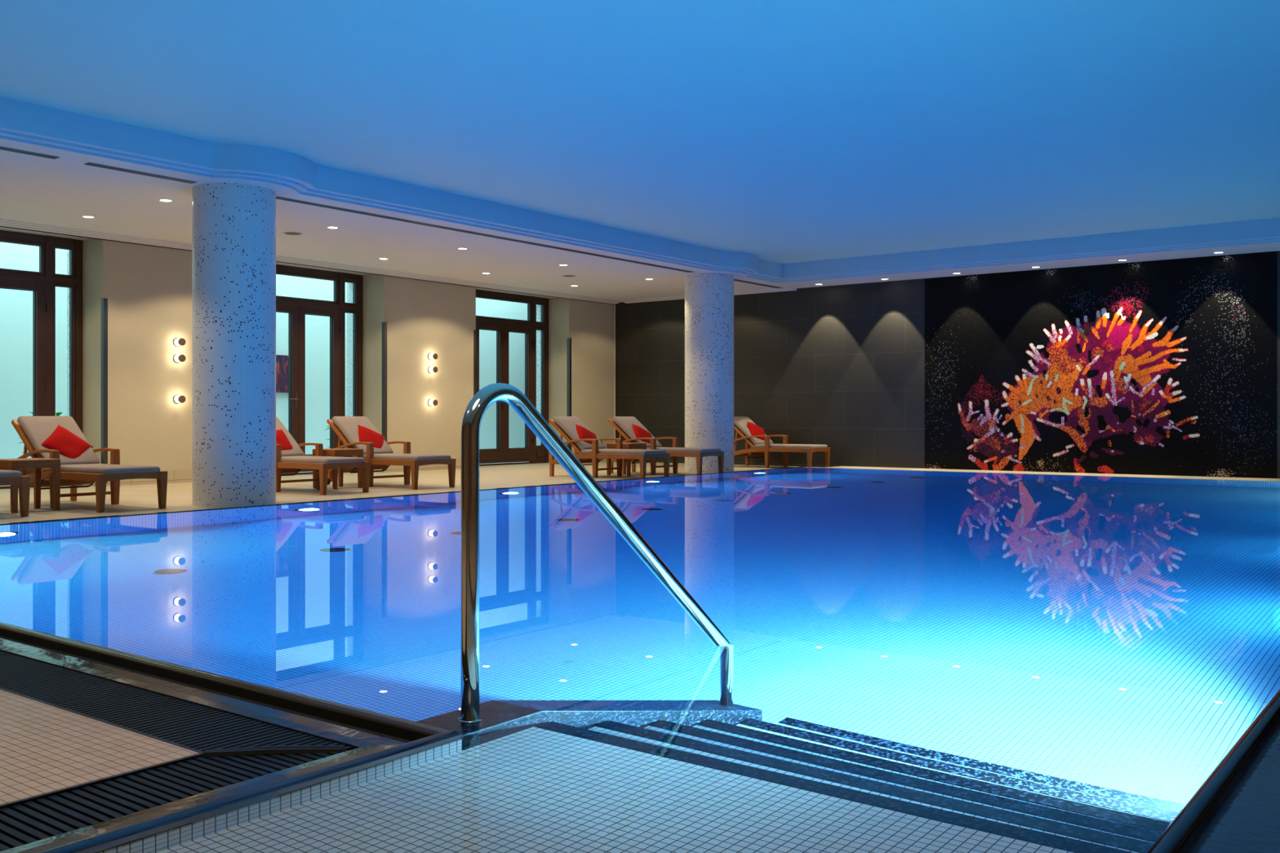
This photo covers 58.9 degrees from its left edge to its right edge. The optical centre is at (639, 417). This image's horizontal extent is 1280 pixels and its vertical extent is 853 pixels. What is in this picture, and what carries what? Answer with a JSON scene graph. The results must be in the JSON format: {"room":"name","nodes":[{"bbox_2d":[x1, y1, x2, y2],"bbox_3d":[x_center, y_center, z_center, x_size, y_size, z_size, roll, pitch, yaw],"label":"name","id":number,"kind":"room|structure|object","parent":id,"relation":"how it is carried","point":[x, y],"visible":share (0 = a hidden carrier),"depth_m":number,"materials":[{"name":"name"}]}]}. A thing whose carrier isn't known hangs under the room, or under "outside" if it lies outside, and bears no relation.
{"room":"indoor swimming pool","nodes":[
{"label":"indoor swimming pool","id":0,"kind":"room"},
{"bbox_2d":[0,226,614,485],"bbox_3d":[-4.808,-1.230,18.036,0.880,4.240,13.070,0,0,37],"label":"wall","id":1,"kind":"structure","parent":0,"point":[147,289],"depth_m":18.31,"materials":[{"name":"beige paint"}]},
{"bbox_2d":[101,297,107,483],"bbox_3d":[-6.895,-0.340,14.583,0.068,2.380,0.054,0,0,37],"label":"guard","id":2,"kind":"object","parent":1,"relation":"attached to","point":[104,300],"visible":0.71,"depth_m":14.56,"materials":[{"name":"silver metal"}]},
{"bbox_2d":[173,395,186,403],"bbox_3d":[-6.227,-0.245,15.328,0.133,0.116,0.116,0,0,37],"label":"wall lamp","id":3,"kind":"object","parent":1,"relation":"attached to","point":[177,398],"visible":1,"depth_m":15.30,"materials":[{"name":"white glass"}]},
{"bbox_2d":[173,354,186,362],"bbox_3d":[-6.227,-0.798,15.328,0.133,0.116,0.116,0,0,37],"label":"wall lamp","id":4,"kind":"object","parent":1,"relation":"attached to","point":[176,357],"visible":1,"depth_m":15.30,"materials":[{"name":"white glass"}]},
{"bbox_2d":[173,337,186,346],"bbox_3d":[-6.227,-1.018,15.328,0.133,0.116,0.116,0,0,37],"label":"wall lamp","id":5,"kind":"object","parent":1,"relation":"attached to","point":[181,341],"visible":1,"depth_m":15.30,"materials":[{"name":"silver metal"}]},
{"bbox_2d":[66,249,541,445],"bbox_3d":[-5.512,-0.718,17.679,0.270,3.215,11.650,0,0,37],"label":"trim","id":6,"kind":"structure","parent":1,"relation":"attached to","point":[349,286],"depth_m":18.73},
{"bbox_2d":[275,264,363,475],"bbox_3d":[-5.290,-0.715,17.541,0.171,3.210,2.500,0,0,37],"label":"door","id":7,"kind":"structure","parent":1,"relation":"in","point":[296,308],"depth_m":18.07,"materials":[{"name":"brown wood"}]},
{"bbox_2d":[275,271,338,304],"bbox_3d":[-5.327,-2.020,17.569,0.078,0.420,1.550,0,0,37],"label":"window pane","id":8,"kind":"object","parent":7,"relation":"attached to","point":[309,274],"depth_m":17.74,"materials":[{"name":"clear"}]},
{"bbox_2d":[344,309,358,448],"bbox_3d":[-4.715,-0.573,18.376,0.078,2.325,0.295,0,0,37],"label":"window pane","id":9,"kind":"object","parent":7,"relation":"on","point":[355,312],"depth_m":18.45,"materials":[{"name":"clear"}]},
{"bbox_2d":[344,279,358,306],"bbox_3d":[-4.715,-2.020,18.376,0.078,0.420,0.295,0,0,37],"label":"window pane","id":10,"kind":"object","parent":7,"relation":"attached to","point":[355,282],"depth_m":18.44,"materials":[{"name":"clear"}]},
{"bbox_2d":[382,322,386,470],"bbox_3d":[-4.115,-0.340,18.248,0.068,2.380,0.054,0,0,37],"label":"guard","id":11,"kind":"object","parent":1,"relation":"attached to","point":[384,324],"visible":0.82,"depth_m":18.23,"materials":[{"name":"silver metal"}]},
{"bbox_2d":[0,218,796,304],"bbox_3d":[-5.487,-2.307,12.947,4.190,0.036,22.000,0,0,37],"label":"trim","id":12,"kind":"structure","parent":1,"relation":"attached to","point":[7,223],"depth_m":17.49,"materials":[{"name":"white paint"}]},
{"bbox_2d":[427,399,437,406],"bbox_3d":[-3.465,-0.245,18.969,0.133,0.116,0.116,0,0,37],"label":"wall lamp","id":13,"kind":"object","parent":1,"relation":"attached to","point":[430,402],"visible":1,"depth_m":18.94,"materials":[{"name":"silver metal"}]},
{"bbox_2d":[427,353,437,359],"bbox_3d":[-3.465,-1.018,18.969,0.133,0.116,0.116,0,0,37],"label":"wall lamp","id":14,"kind":"object","parent":1,"relation":"attached to","point":[430,356],"visible":1,"depth_m":18.94,"materials":[{"name":"white glass"}]},
{"bbox_2d":[427,366,437,373],"bbox_3d":[-3.465,-0.798,18.969,0.133,0.116,0.116,0,0,37],"label":"wall lamp","id":15,"kind":"object","parent":1,"relation":"attached to","point":[430,369],"visible":1,"depth_m":18.94,"materials":[{"name":"white glass"}]},
{"bbox_2d":[473,329,476,395],"bbox_3d":[-2.904,-0.340,19.845,0.068,2.380,0.054,0,0,37],"label":"guard","id":16,"kind":"object","parent":1,"relation":"attached to","point":[474,331],"visible":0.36,"depth_m":19.81,"materials":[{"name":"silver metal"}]},
{"bbox_2d":[475,289,548,466],"bbox_3d":[-2.540,-0.715,21.167,0.171,3.210,2.500,0,0,37],"label":"door","id":17,"kind":"structure","parent":1,"relation":"in","point":[531,453],"depth_m":21.53,"materials":[{"name":"brown wood"}]},
{"bbox_2d":[475,294,532,323],"bbox_3d":[-2.577,-2.020,21.195,0.078,0.420,1.550,0,0,37],"label":"window pane","id":18,"kind":"object","parent":17,"relation":"attached to","point":[528,300],"depth_m":21.25,"materials":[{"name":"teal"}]},
{"bbox_2d":[535,327,545,448],"bbox_3d":[-1.965,-0.573,22.002,0.078,2.325,0.295,0,0,37],"label":"window pane","id":19,"kind":"object","parent":17,"relation":"on","point":[543,329],"depth_m":22.07,"materials":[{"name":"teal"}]},
{"bbox_2d":[535,302,545,324],"bbox_3d":[-1.965,-2.020,22.002,0.078,0.420,0.295,0,0,37],"label":"window pane","id":20,"kind":"object","parent":17,"relation":"attached to","point":[543,304],"depth_m":22.07,"materials":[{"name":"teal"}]},
{"bbox_2d":[567,337,571,450],"bbox_3d":[-1.366,-0.340,21.874,0.068,2.380,0.054,0,0,37],"label":"guard","id":21,"kind":"object","parent":1,"relation":"attached to","point":[569,340],"visible":0.64,"depth_m":21.85,"materials":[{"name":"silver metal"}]},
{"bbox_2d":[614,303,615,443],"bbox_3d":[-0.508,-0.807,22.969,0.012,3.035,0.012,0,0,37],"label":"trim","id":22,"kind":"structure","parent":1,"relation":"attached to","point":[615,304],"depth_m":22.96,"materials":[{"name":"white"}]},
{"bbox_2d":[0,0,1279,263],"bbox_3d":[1.428,-2.775,6.955,13.530,0.300,21.210,0,0,37],"label":"ceiling","id":23,"kind":"structure","parent":0,"point":[780,131],"depth_m":9.33,"materials":[{"name":"paint"}]},
{"bbox_2d":[0,137,1279,300],"bbox_3d":[-0.038,-2.325,8.720,18.000,0.001,22.250,0,0,37],"label":"ceiling","id":24,"kind":"structure","parent":0,"point":[61,190],"depth_m":14.56,"materials":[{"name":"white paint"}]},
{"bbox_2d":[0,146,59,159],"bbox_3d":[-5.741,-2.321,9.456,0.097,0.007,1.730,0,0,37],"label":"ceiling vent","id":25,"kind":"object","parent":24,"relation":"in","point":[2,148],"visible":1,"depth_m":9.94,"materials":[{"name":"black metal"}]},
{"bbox_2d":[81,215,94,217],"bbox_3d":[-6.394,-2.321,13.133,0.144,0.005,0.144,0,0,37],"label":"recessed light","id":26,"kind":"object","parent":24,"relation":"in","point":[84,216],"visible":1,"depth_m":13.12,"materials":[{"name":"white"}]},
{"bbox_2d":[84,162,197,183],"bbox_3d":[-4.732,-2.321,10.787,0.097,0.007,1.070,0,0,37],"label":"ceiling vent","id":27,"kind":"object","parent":24,"relation":"in","point":[88,163],"visible":1,"depth_m":10.75,"materials":[{"name":"black metal"}]},
{"bbox_2d":[158,199,173,201],"bbox_3d":[-5.079,-2.321,12.135,0.144,0.005,0.144,0,0,37],"label":"recessed light","id":28,"kind":"object","parent":24,"relation":"in","point":[161,200],"visible":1,"depth_m":12.13,"materials":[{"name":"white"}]},
{"bbox_2d":[282,231,302,235],"bbox_3d":[-4.387,-2.321,14.322,0.252,0.007,0.252,0,0,37],"label":"ceiling speaker","id":29,"kind":"object","parent":24,"relation":"attached to","point":[295,233],"visible":1,"depth_m":14.33,"materials":[{"name":"white metal"}]},
{"bbox_2d":[284,232,301,235],"bbox_3d":[-4.387,-2.320,14.322,0.202,0.001,0.202,0,0,37],"label":"speaker grille","id":30,"kind":"object","parent":29,"relation":"attached to","point":[286,233],"depth_m":14.33,"materials":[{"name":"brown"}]},
{"bbox_2d":[326,226,338,228],"bbox_3d":[-3.762,-2.321,13.872,0.144,0.005,0.144,0,0,37],"label":"recessed light","id":31,"kind":"object","parent":24,"relation":"in","point":[329,227],"visible":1,"depth_m":13.85,"materials":[{"name":"white glass"}]},
{"bbox_2d":[275,196,693,272],"bbox_3d":[-1.505,-2.321,15.041,0.097,0.007,7.750,0,0,37],"label":"ceiling vent","id":32,"kind":"object","parent":24,"relation":"in","point":[277,197],"visible":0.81,"depth_m":14.13,"materials":[{"name":"black metal"}]},
{"bbox_2d":[561,275,576,277],"bbox_3d":[-1.166,-2.321,18.619,0.252,0.007,0.252,0,0,37],"label":"ceiling speaker","id":33,"kind":"object","parent":24,"relation":"attached to","point":[567,276],"visible":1,"depth_m":18.64,"materials":[{"name":"white metal"}]},
{"bbox_2d":[733,279,782,288],"bbox_3d":[2.075,-2.321,19.762,0.097,0.007,1.800,0,0,37],"label":"ceiling vent","id":34,"kind":"object","parent":24,"relation":"in","point":[737,280],"visible":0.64,"depth_m":19.68,"materials":[{"name":"black metal"}]},
{"bbox_2d":[0,462,1279,804],"bbox_3d":[-0.411,1.004,9.097,18.650,0.292,22.000,0,0,37],"label":"floor","id":35,"kind":"structure","parent":0,"point":[133,499],"depth_m":9.70,"materials":[{"name":"stone"}]},
{"bbox_2d":[0,469,30,516],"bbox_3d":[-6.388,0.439,10.430,1.784,0.902,0.696,0,0,37],"label":"sun lounger","id":36,"kind":"object","parent":35,"relation":"on","point":[6,477],"visible":1,"depth_m":10.12,"materials":[{"name":"wood"}]},
{"bbox_2d":[0,469,22,477],"bbox_3d":[-6.151,0.515,10.250,1.170,0.075,0.575,0,0,37],"label":"seat cushion","id":37,"kind":"object","parent":36,"relation":"on","point":[3,473],"depth_m":10.05,"materials":[{"name":"beige fabric"}]},
{"bbox_2d":[0,457,60,513],"bbox_3d":[-5.847,0.644,10.791,0.444,0.492,0.444,0,0,37],"label":"side table","id":38,"kind":"object","parent":35,"relation":"on","point":[37,464],"visible":1,"depth_m":10.76,"materials":[{"name":"wood"}]},
{"bbox_2d":[9,416,167,512],"bbox_3d":[-5.550,0.439,11.335,1.784,0.902,0.696,0,0,36],"label":"sun lounger","id":39,"kind":"object","parent":35,"relation":"on","point":[86,468],"visible":0.73,"depth_m":11.35,"materials":[{"name":"wood"},{"name":"fabric"}]},
{"bbox_2d":[17,416,99,465],"bbox_3d":[-5.971,0.248,11.638,0.604,0.519,0.565,0,0,36],"label":"cushion","id":40,"kind":"object","parent":39,"relation":"on","point":[33,431],"depth_m":11.56,"materials":[{"name":"beige fabric"}]},
{"bbox_2d":[41,425,93,458],"bbox_3d":[-5.870,0.300,11.589,0.299,0.445,0.484,0,0,6],"label":"pillow","id":41,"kind":"object","parent":39,"relation":"on","point":[69,445],"visible":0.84,"depth_m":11.54,"materials":[{"name":"fabric"}]},
{"bbox_2d":[43,463,159,473],"bbox_3d":[-5.309,0.515,11.162,1.170,0.075,0.575,0,0,36],"label":"seat cushion","id":42,"kind":"object","parent":39,"relation":"on","point":[67,468],"depth_m":10.91,"materials":[{"name":"beige fabric"}]},
{"bbox_2d":[191,182,275,506],"bbox_3d":[-4.160,-0.718,11.627,0.810,3.215,0.810,0,0,37],"label":"pillar","id":43,"kind":"structure","parent":35,"relation":"on","point":[233,224],"depth_m":11.27,"materials":[{"name":"grey stone"}]},
{"bbox_2d":[275,416,369,495],"bbox_3d":[-4.139,0.439,13.725,1.784,0.902,0.696,0,0,35],"label":"sun lounger","id":44,"kind":"object","parent":35,"relation":"on","point":[293,460],"visible":0.56,"depth_m":13.44,"materials":[{"name":"wood"},{"name":"fabric"}]},
{"bbox_2d":[275,429,293,450],"bbox_3d":[-4.475,0.320,13.940,0.271,0.345,0.422,0,0,32],"label":"pillow","id":45,"kind":"object","parent":44,"relation":"on","point":[282,439],"visible":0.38,"depth_m":13.95,"materials":[{"name":"fabric"}]},
{"bbox_2d":[275,416,304,456],"bbox_3d":[-4.562,0.248,14.026,0.604,0.519,0.565,0,0,35],"label":"cushion","id":46,"kind":"object","parent":44,"relation":"on","point":[296,451],"depth_m":14.10,"materials":[{"name":"beige fabric"}]},
{"bbox_2d":[280,455,364,463],"bbox_3d":[-3.897,0.515,13.553,1.170,0.075,0.575,0,0,35],"label":"seat cushion","id":47,"kind":"object","parent":44,"relation":"on","point":[284,459],"depth_m":13.28,"materials":[{"name":"beige fabric"}]},
{"bbox_2d":[312,448,363,489],"bbox_3d":[-3.793,0.644,14.229,0.444,0.492,0.444,0,0,37],"label":"side table","id":48,"kind":"object","parent":35,"relation":"on","point":[337,473],"visible":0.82,"depth_m":14.15,"materials":[{"name":"wood"}]},
{"bbox_2d":[326,416,456,489],"bbox_3d":[-3.265,0.439,14.713,1.784,0.902,0.716,0,0,37],"label":"sun lounger","id":49,"kind":"object","parent":35,"relation":"on","point":[346,428],"visible":0.66,"depth_m":14.69,"materials":[{"name":"wood"},{"name":"fabric"}]},
{"bbox_2d":[332,416,393,453],"bbox_3d":[-3.678,0.248,15.026,0.604,0.519,0.565,0,0,37],"label":"cushion","id":50,"kind":"object","parent":49,"relation":"on","point":[346,428],"depth_m":14.92,"materials":[{"name":"beige fabric"}]},
{"bbox_2d":[358,425,384,448],"bbox_3d":[-3.566,0.315,14.991,0.486,0.434,0.286,0,0,-32],"label":"pillow","id":51,"kind":"object","parent":49,"relation":"on","point":[365,434],"visible":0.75,"depth_m":14.96,"materials":[{"name":"fabric"}]},
{"bbox_2d":[363,453,451,460],"bbox_3d":[-3.028,0.515,14.533,1.170,0.075,0.575,0,0,37],"label":"seat cushion","id":52,"kind":"object","parent":49,"relation":"on","point":[373,456],"depth_m":14.30,"materials":[{"name":"beige fabric"}]},
{"bbox_2d":[547,416,670,478],"bbox_3d":[-0.488,0.439,16.884,1.784,0.902,0.696,0,0,34],"label":"sun lounger","id":53,"kind":"object","parent":35,"relation":"on","point":[585,452],"visible":0.83,"depth_m":16.80,"materials":[{"name":"brown wood"},{"name":"grey-beige cushion fabric"},{"name":"red pillow fabric"}]},
{"bbox_2d":[553,416,605,450],"bbox_3d":[-0.916,0.248,17.176,0.604,0.519,0.565,0,0,34],"label":"cushion","id":54,"kind":"object","parent":53,"relation":"on","point":[566,425],"depth_m":17.02,"materials":[{"name":"beige fabric"}]},
{"bbox_2d":[575,424,596,444],"bbox_3d":[-0.805,0.320,17.124,0.488,0.438,0.289,0,0,-33],"label":"pillow","id":55,"kind":"object","parent":53,"relation":"on","point":[583,433],"visible":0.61,"depth_m":17.08,"materials":[{"name":"fabric"}]},
{"bbox_2d":[581,448,666,454],"bbox_3d":[-0.242,0.515,16.716,1.170,0.075,0.575,0,0,34],"label":"seat cushion","id":56,"kind":"object","parent":53,"relation":"on","point":[584,451],"depth_m":16.46,"materials":[{"name":"beige fabric"}]},
{"bbox_2d":[606,442,646,475],"bbox_3d":[-0.208,0.644,17.465,0.444,0.492,0.444,0,0,37],"label":"side table","id":57,"kind":"object","parent":35,"relation":"on","point":[625,445],"visible":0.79,"depth_m":17.36,"materials":[{"name":"wood"}]},
{"bbox_2d":[607,416,724,475],"bbox_3d":[0.378,0.439,17.779,1.784,0.902,0.696,0,0,35],"label":"sun lounger","id":58,"kind":"object","parent":35,"relation":"on","point":[623,424],"visible":0.72,"depth_m":17.75,"materials":[{"name":"brown wood"},{"name":"grey-beige cushion fabric"},{"name":"red pillow fabric"}]},
{"bbox_2d":[612,416,662,447],"bbox_3d":[-0.044,0.248,18.080,0.604,0.519,0.565,0,0,35],"label":"cushion","id":59,"kind":"object","parent":58,"relation":"on","point":[623,424],"depth_m":17.96,"materials":[{"name":"beige fabric"}]},
{"bbox_2d":[631,423,651,444],"bbox_3d":[0.043,0.320,17.993,0.488,0.438,0.289,0,0,-32],"label":"pillow","id":60,"kind":"object","parent":58,"relation":"on","point":[639,432],"visible":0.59,"depth_m":17.94,"materials":[{"name":"fabric"}]},
{"bbox_2d":[640,447,720,452],"bbox_3d":[0.621,0.515,17.607,1.170,0.075,0.575,0,0,35],"label":"seat cushion","id":61,"kind":"object","parent":58,"relation":"on","point":[668,449],"depth_m":17.31,"materials":[{"name":"beige fabric"}]},
{"bbox_2d":[684,272,733,472],"bbox_3d":[1.142,-0.718,18.650,0.810,3.215,0.810,0,0,37],"label":"pillar","id":62,"kind":"structure","parent":35,"relation":"on","point":[708,296],"depth_m":18.30,"materials":[{"name":"white stone"}]},
{"bbox_2d":[733,416,830,467],"bbox_3d":[2.416,0.439,20.102,1.784,0.902,0.696,0,0,38],"label":"sun lounger","id":63,"kind":"object","parent":35,"relation":"on","point":[758,446],"visible":0.81,"depth_m":20.04,"materials":[{"name":"wood"}]},
{"bbox_2d":[733,416,773,444],"bbox_3d":[2.010,0.248,20.424,0.604,0.519,0.565,0,0,38],"label":"cushion","id":64,"kind":"object","parent":63,"relation":"on","point":[740,424],"depth_m":20.25,"materials":[{"name":"beige fabric"}]},
{"bbox_2d":[746,421,764,440],"bbox_3d":[2.104,0.285,20.349,0.483,0.428,0.283,0,0,-33],"label":"pillow","id":65,"kind":"object","parent":63,"relation":"on","point":[754,429],"visible":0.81,"depth_m":20.28,"materials":[{"name":"fabric"}]},
{"bbox_2d":[754,444,827,448],"bbox_3d":[2.650,0.515,19.918,1.170,0.075,0.575,0,0,38],"label":"seat cushion","id":66,"kind":"object","parent":63,"relation":"on","point":[756,446],"depth_m":19.71,"materials":[{"name":"beige fabric"}]},
{"bbox_2d":[0,466,1279,852],"bbox_3d":[-0.034,0.850,8.212,8.910,0.001,21.045,0,0,37],"label":"pool water","id":67,"kind":"object","parent":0,"point":[913,661],"visible":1,"depth_m":4.18,"materials":[{"name":"blue liquid"}]},
{"bbox_2d":[0,96,1279,283],"bbox_3d":[1.408,-2.485,7.028,13.650,0.320,21.300,0,0,37],"label":"fascia","id":68,"kind":"object","parent":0,"point":[23,122],"visible":1,"depth_m":13.96,"materials":[{"name":"blue paint"}]},
{"bbox_2d":[615,278,924,468],"bbox_3d":[2.189,-1.230,21.056,6.621,4.240,0.200,0,0,37],"label":"wall","id":69,"kind":"structure","parent":0,"point":[840,367],"depth_m":20.30,"materials":[{"name":"tile"}]},
{"bbox_2d":[924,250,1277,478],"bbox_3d":[6.897,-0.743,17.485,5.196,3.265,0.201,0,0,37],"label":"mosaic","id":70,"kind":"object","parent":69,"relation":"attached to","point":[1169,367],"visible":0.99,"depth_m":17.21,"materials":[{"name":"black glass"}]},
{"bbox_2d":[1277,250,1279,478],"bbox_3d":[11.347,-1.230,14.111,5.973,4.240,0.200,0,0,37],"label":"wall","id":71,"kind":"structure","parent":0,"point":[1278,251],"depth_m":15.83,"materials":[{"name":"tile"}]},
{"bbox_3d":[1.815,2.250,10.650,9.080,0.100,15.095,0,0,37],"label":"floor","id":72,"kind":"structure","parent":0,"visible":0},
{"bbox_3d":[-0.097,1.536,3.723,0.211,1.328,1.585,0,0,37],"label":"stair cheek","id":73,"kind":"structure","parent":72,"relation":"on","visible":0},
{"bbox_2d":[461,382,729,719],"bbox_3d":[-0.079,0.814,3.735,0.072,1.828,1.399,0,0,37],"label":"pool handrail","id":74,"kind":"object","parent":73,"relation":"on","point":[476,408],"visible":0.77,"depth_m":3.20,"materials":[{"name":"silver metal"}]},
{"bbox_3d":[-1.763,1.548,13.364,0.100,1.304,15.095,0,0,37],"label":"wall","id":75,"kind":"structure","parent":0,"visible":0},
{"bbox_2d":[0,466,802,524],"bbox_3d":[-1.883,0.872,13.197,0.090,0.056,15.485,0,0,37],"label":"trim","id":76,"kind":"structure","parent":75,"relation":"on","point":[793,467],"depth_m":11.35,"materials":[{"name":"stone"}]},
{"bbox_3d":[3.569,1.548,5.533,0.100,1.304,21.130,0,0,37],"label":"wall","id":77,"kind":"structure","parent":0,"visible":0},
{"bbox_2d":[1146,688,1279,852],"bbox_3d":[3.518,0.871,5.509,0.048,0.058,21.030,0,0,37],"label":"trim","id":78,"kind":"structure","parent":77,"relation":"on","point":[1180,836],"depth_m":2.61,"materials":[{"name":"stone"}]},
{"bbox_3d":[0.037,0.975,8.149,10.070,0.150,21.030,0,0,37],"label":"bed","id":79,"kind":"object","parent":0,"visible":0},
{"bbox_2d":[0,687,204,809],"bbox_3d":[-5.597,0.912,2.784,6.917,0.075,5.672,0,0,37],"label":"trim","id":80,"kind":"structure","parent":79,"relation":"on","point":[113,778],"depth_m":2.85,"materials":[{"name":"black metal"}]},
{"bbox_2d":[0,745,347,851],"bbox_3d":[-2.115,0.884,1.439,0.290,0.032,4.128,0,0,37],"label":"drain grate","id":81,"kind":"object","parent":79,"relation":"on","point":[42,819],"visible":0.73,"depth_m":2.66,"materials":[{"name":"black plastic"}]},
{"bbox_2d":[0,650,352,756],"bbox_3d":[-2.744,0.884,4.339,4.773,0.032,0.292,0,0,37],"label":"drain grate","id":82,"kind":"object","parent":79,"relation":"on","point":[202,728],"visible":0.79,"depth_m":3.38,"materials":[{"name":"black plastic"}]},
{"bbox_2d":[0,638,405,852],"bbox_3d":[-5.472,0.886,2.919,7.613,0.028,6.038,0,0,37],"label":"trim","id":83,"kind":"structure","parent":79,"relation":"on","point":[363,744],"depth_m":3.16,"materials":[{"name":"stone"}]},
{"bbox_2d":[0,635,411,742],"bbox_3d":[-5.438,0.878,2.923,7.662,0.012,6.087,0,0,37],"label":"groove","id":84,"kind":"object","parent":79,"relation":"on","point":[1,637],"depth_m":3.62,"materials":[{"name":"black"}]},
{"bbox_2d":[0,622,460,852],"bbox_3d":[-5.404,0.871,2.928,7.710,0.058,6.135,0,0,37],"label":"trim","id":85,"kind":"structure","parent":79,"relation":"on","point":[420,734],"depth_m":3.31,"materials":[{"name":"stone"}]},
{"bbox_2d":[1189,725,1279,852],"bbox_3d":[3.678,0.885,5.387,0.354,0.030,21.030,0,0,37],"label":"trim","id":86,"kind":"structure","parent":79,"relation":"on","point":[1248,821],"depth_m":2.49,"materials":[{"name":"stone"}]},
{"bbox_3d":[6.345,1.548,16.624,9.080,1.304,0.100,0,0,37],"label":"wall","id":87,"kind":"structure","parent":0,"visible":0},
{"bbox_2d":[806,466,1273,481],"bbox_3d":[6.482,0.879,16.473,9.280,0.062,0.024,0,0,37],"label":"trim","id":88,"kind":"structure","parent":87,"relation":"on","point":[806,467],"depth_m":16.74,"materials":[{"name":"stone"}]},
{"bbox_3d":[-11.455,-1.230,9.272,0.880,4.240,8.930,0,0,37],"label":"wall","id":89,"kind":"structure","parent":0,"visible":0},
{"bbox_2d":[0,230,82,488],"bbox_3d":[-8.069,-0.715,13.876,0.171,3.210,2.500,0,0,37],"label":"door","id":90,"kind":"structure","parent":89,"relation":"in","point":[42,283],"depth_m":14.51,"materials":[{"name":"brown wood"}]},
{"bbox_2d":[0,237,45,275],"bbox_3d":[-8.106,-2.020,13.904,0.078,0.420,1.550,0,0,37],"label":"window pane","id":91,"kind":"object","parent":90,"relation":"attached to","point":[41,242],"depth_m":14.34,"materials":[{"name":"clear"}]},
{"bbox_2d":[53,282,75,421],"bbox_3d":[-7.495,-0.573,14.711,0.078,2.325,0.295,0,0,37],"label":"window pane","id":92,"kind":"object","parent":90,"relation":"on","point":[71,286],"depth_m":14.78,"materials":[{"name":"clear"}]},
{"bbox_2d":[53,244,75,278],"bbox_3d":[-7.495,-2.020,14.711,0.078,0.420,0.295,0,0,37],"label":"window pane","id":93,"kind":"object","parent":90,"relation":"attached to","point":[71,247],"depth_m":14.74,"materials":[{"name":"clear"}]},
{"bbox_2d":[106,453,606,486],"bbox_3d":[-7.151,0.800,14.209,0.012,0.180,22.000,0,0,37],"label":"baseboard","id":94,"kind":"structure","parent":89,"relation":"attached to","point":[175,476],"depth_m":15.43,"materials":[{"name":"tile"}]},
{"label":"outside","id":95,"kind":"structure","parent":0,"visible":0},
{"bbox_3d":[-8.236,1.055,15.659,1.750,0.290,23.000,0,0,37],"label":"floor","id":96,"kind":"structure","parent":95,"visible":0},
{"bbox_2d":[18,412,66,457],"bbox_3d":[-8.043,0.420,15.417,0.767,0.984,0.809,0,0,-26],"label":"leafy shrub","id":97,"kind":"object","parent":96,"relation":"on","point":[58,414],"visible":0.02,"depth_m":15.33,"materials":[{"name":"green plant"}]},
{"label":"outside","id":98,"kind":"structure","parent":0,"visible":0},
{"bbox_2d":[0,241,527,458],"bbox_3d":[-9.013,-1.600,16.248,0.200,5.500,23.000,0,0,37],"label":"window glass","id":99,"kind":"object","parent":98,"point":[15,305],"depth_m":19.78,"materials":[{"name":"glass"}]},
{"bbox_2d":[275,355,288,392],"bbox_3d":[-6.410,-0.755,19.483,0.040,0.650,1.000,0,0,37],"label":"picture","id":100,"kind":"object","parent":99,"relation":"attached to","point":[282,361],"visible":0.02,"depth_m":19.70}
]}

